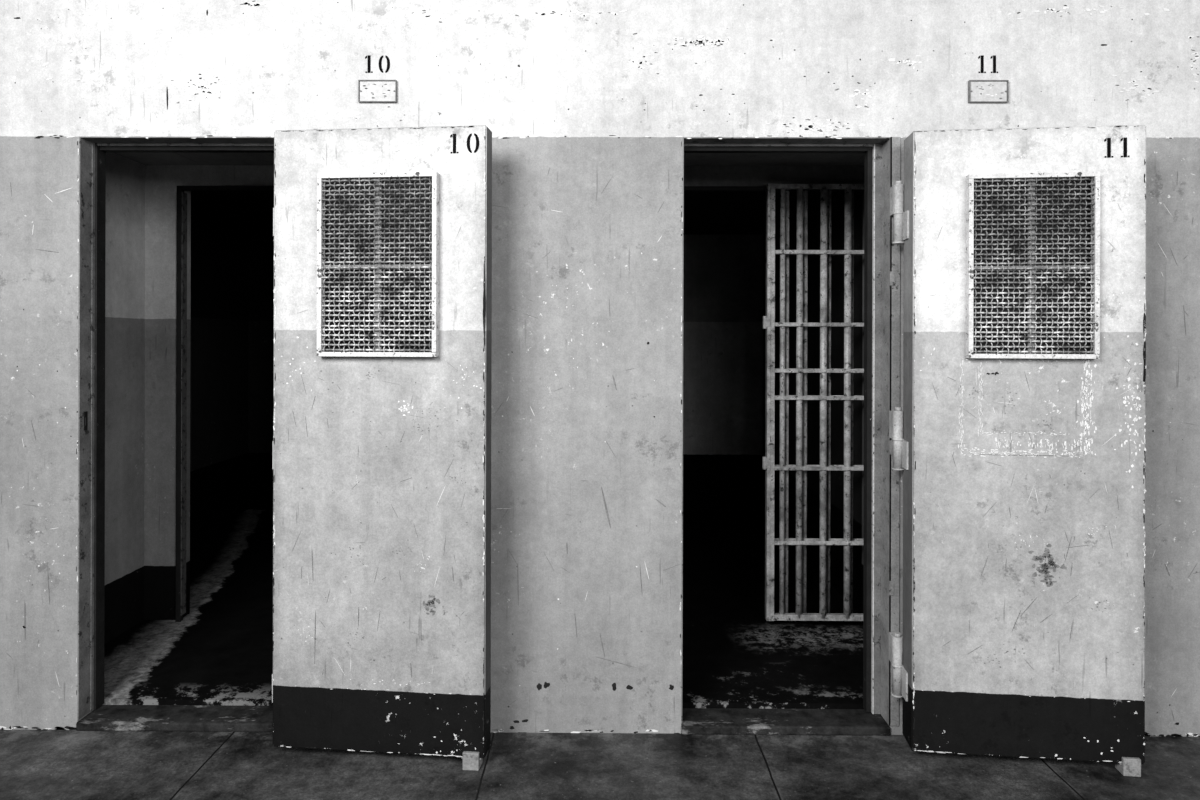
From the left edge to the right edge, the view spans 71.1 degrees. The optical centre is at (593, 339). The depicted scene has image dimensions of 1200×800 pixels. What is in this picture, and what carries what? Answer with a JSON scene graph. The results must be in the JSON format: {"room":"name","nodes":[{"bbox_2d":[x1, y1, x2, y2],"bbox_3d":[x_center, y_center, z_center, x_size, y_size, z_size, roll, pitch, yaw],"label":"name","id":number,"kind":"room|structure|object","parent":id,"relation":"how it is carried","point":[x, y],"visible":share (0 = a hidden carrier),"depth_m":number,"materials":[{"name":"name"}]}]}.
{"room":"prison interior","nodes":[
{"label":"prison interior","id":0,"kind":"room"},
{"bbox_2d":[104,152,144,643],"bbox_3d":[-2.217,0.253,3.601,0.100,2.190,0.890,0,0,0],"label":"wall","id":1,"kind":"structure","parent":0,"point":[125,177],"depth_m":3.88,"materials":[{"name":"paint"}]},
{"bbox_2d":[190,216,248,537],"bbox_3d":[-2.798,0.251,5.411,0.112,2.190,2.520,0,0,0],"label":"wall","id":2,"kind":"structure","parent":0,"point":[219,254],"depth_m":6.14,"materials":[{"name":"paint"}]},
{"bbox_2d":[103,510,863,708],"bbox_3d":[-0.689,1.402,4.950,4.343,0.100,3.610,0,0,0],"label":"floor","id":3,"kind":"structure","parent":0,"point":[733,657],"depth_m":3.83,"materials":[{"name":"black concrete"}]},
{"bbox_2d":[112,152,864,234],"bbox_3d":[-0.683,-0.878,4.950,4.343,0.080,3.610,0,0,0],"label":"ceiling","id":4,"kind":"structure","parent":0,"point":[705,212],"depth_m":4.99,"materials":[{"name":"black paint"}]},
{"bbox_2d":[144,165,863,619],"bbox_3d":[-0.692,0.257,4.085,4.343,2.190,0.100,0,0,0],"label":"wall","id":5,"kind":"structure","parent":0,"point":[161,181],"depth_m":4.05,"materials":[{"name":"paint"}]},
{"bbox_2d":[181,192,186,615],"bbox_3d":[-1.973,0.305,4.042,0.004,2.027,0.046,0,0,0],"label":"trim","id":6,"kind":"structure","parent":5,"relation":"attached to","point":[184,195],"depth_m":4.04,"materials":[{"name":"grey metal"}]},
{"bbox_2d":[175,186,273,621],"bbox_3d":[-1.439,0.306,4.026,1.119,2.087,0.030,0,0,0],"label":"frame","id":7,"kind":"object","parent":5,"relation":"attached to","point":[180,189],"visible":0.72,"depth_m":4.01,"materials":[{"name":"grey metal"}]},
{"bbox_2d":[684,186,863,191],"bbox_3d":[0.725,0.312,4.010,1.119,2.087,0.030,0,0,0],"label":"frame","id":8,"kind":"object","parent":5,"relation":"attached to","point":[686,188],"visible":0.11,"depth_m":4.00,"materials":[{"name":"black metal"}]},
{"bbox_2d":[762,184,863,620],"bbox_3d":[1.152,0.293,3.971,0.720,2.052,0.091,0,0,0],"label":"gate","id":9,"kind":"object","parent":5,"relation":"attached to","point":[801,541],"visible":0.78,"depth_m":3.94,"materials":[{"name":"metal"}]},
{"bbox_2d":[248,234,762,511],"bbox_3d":[-0.705,0.257,6.705,4.279,2.190,0.100,0,0,0],"label":"wall","id":10,"kind":"structure","parent":0,"point":[723,435],"depth_m":6.64,"materials":[{"name":"paint"}]},
{"bbox_2d":[0,0,1199,736],"bbox_3d":[0.173,-0.243,3.068,9.500,3.307,0.142,0,0,0],"label":"wall","id":11,"kind":"structure","parent":0,"point":[588,107],"depth_m":3.00,"materials":[{"name":"paint"}]},
{"bbox_2d":[84,411,87,429],"bbox_3d":[-1.843,0.293,3.049,0.005,0.068,0.020,0,0,0],"label":"strike plate","id":12,"kind":"object","parent":11,"relation":"attached to","point":[85,412],"visible":1,"depth_m":3.05,"materials":[{"name":"metal"}]},
{"bbox_2d":[76,705,272,731],"bbox_3d":[-1.481,1.384,3.075,0.743,0.032,0.152,0,0,0],"label":"sill","id":13,"kind":"structure","parent":11,"relation":"attached to","point":[207,718],"depth_m":3.03,"materials":[{"name":"grey concrete"}]},
{"bbox_2d":[78,137,273,719],"bbox_3d":[-1.478,0.318,3.081,0.743,2.094,0.140,0,0,0],"label":"door frame","id":14,"kind":"structure","parent":11,"relation":"attached to","point":[92,150],"depth_m":3.09,"materials":[{"name":"grey paint"}]},
{"bbox_2d":[358,80,396,102],"bbox_3d":[-0.772,-0.888,2.999,0.136,0.079,0.014,0,0,0],"label":"label holder","id":15,"kind":"object","parent":11,"relation":"attached to","point":[369,91],"visible":1,"depth_m":3.00,"materials":[{"name":"paint"}]},
{"bbox_2d":[272,125,491,770],"bbox_3d":[-0.731,0.349,2.814,0.771,2.105,0.159,0,0,10],"label":"door","id":16,"kind":"structure","parent":11,"relation":"in","point":[382,240],"depth_m":2.77,"materials":[{"name":"paint"}]},
{"bbox_2d":[317,172,438,356],"bbox_3d":[-0.711,-0.246,2.762,0.404,0.602,0.036,0,0,6],"label":"window grille","id":17,"kind":"object","parent":16,"relation":"attached to","point":[378,232],"depth_m":2.76,"materials":[{"name":"metal"}]},
{"bbox_2d":[681,708,889,735],"bbox_3d":[0.683,1.389,3.059,0.743,0.032,0.152,0,0,0],"label":"sill","id":18,"kind":"structure","parent":11,"relation":"attached to","point":[702,721],"depth_m":3.02,"materials":[{"name":"grey concrete"}]},
{"bbox_2d":[681,137,899,725],"bbox_3d":[0.701,0.324,3.060,0.773,2.094,0.149,0,0,0],"label":"door frame","id":19,"kind":"structure","parent":11,"relation":"attached to","point":[871,146],"depth_m":3.08,"materials":[{"name":"grey paint"}]},
{"bbox_2d":[968,80,1008,102],"bbox_3d":[1.400,-0.882,2.983,0.138,0.079,0.014,0,0,0],"label":"label holder","id":20,"kind":"object","parent":11,"relation":"attached to","point":[979,91],"visible":1,"depth_m":2.98,"materials":[{"name":"paint"}]},
{"bbox_2d":[889,125,1145,776],"bbox_3d":[1.413,0.355,2.830,0.767,2.102,0.217,0,0,6],"label":"door","id":21,"kind":"structure","parent":11,"relation":"in","point":[1018,437],"depth_m":2.75,"materials":[{"name":"paint"}]},
{"bbox_2d":[965,172,1099,358],"bbox_3d":[1.427,-0.241,2.737,0.404,0.602,0.036,0,0,6],"label":"window grille","id":22,"kind":"object","parent":21,"relation":"attached to","point":[1032,239],"depth_m":2.74,"materials":[{"name":"metal"}]},
{"bbox_2d":[0,729,1199,799],"bbox_3d":[0.144,1.454,-0.251,9.500,0.100,6.500,0,0,0],"label":"floor","id":23,"kind":"structure","parent":0,"point":[34,764],"depth_m":2.72,"materials":[{"name":"concrete"}]},
{"bbox_2d":[762,191,862,612],"bbox_3d":[1.375,0.262,5.380,0.100,2.190,2.520,0,0,0],"label":"wall","id":24,"kind":"structure","parent":0,"point":[837,198],"depth_m":4.67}
]}

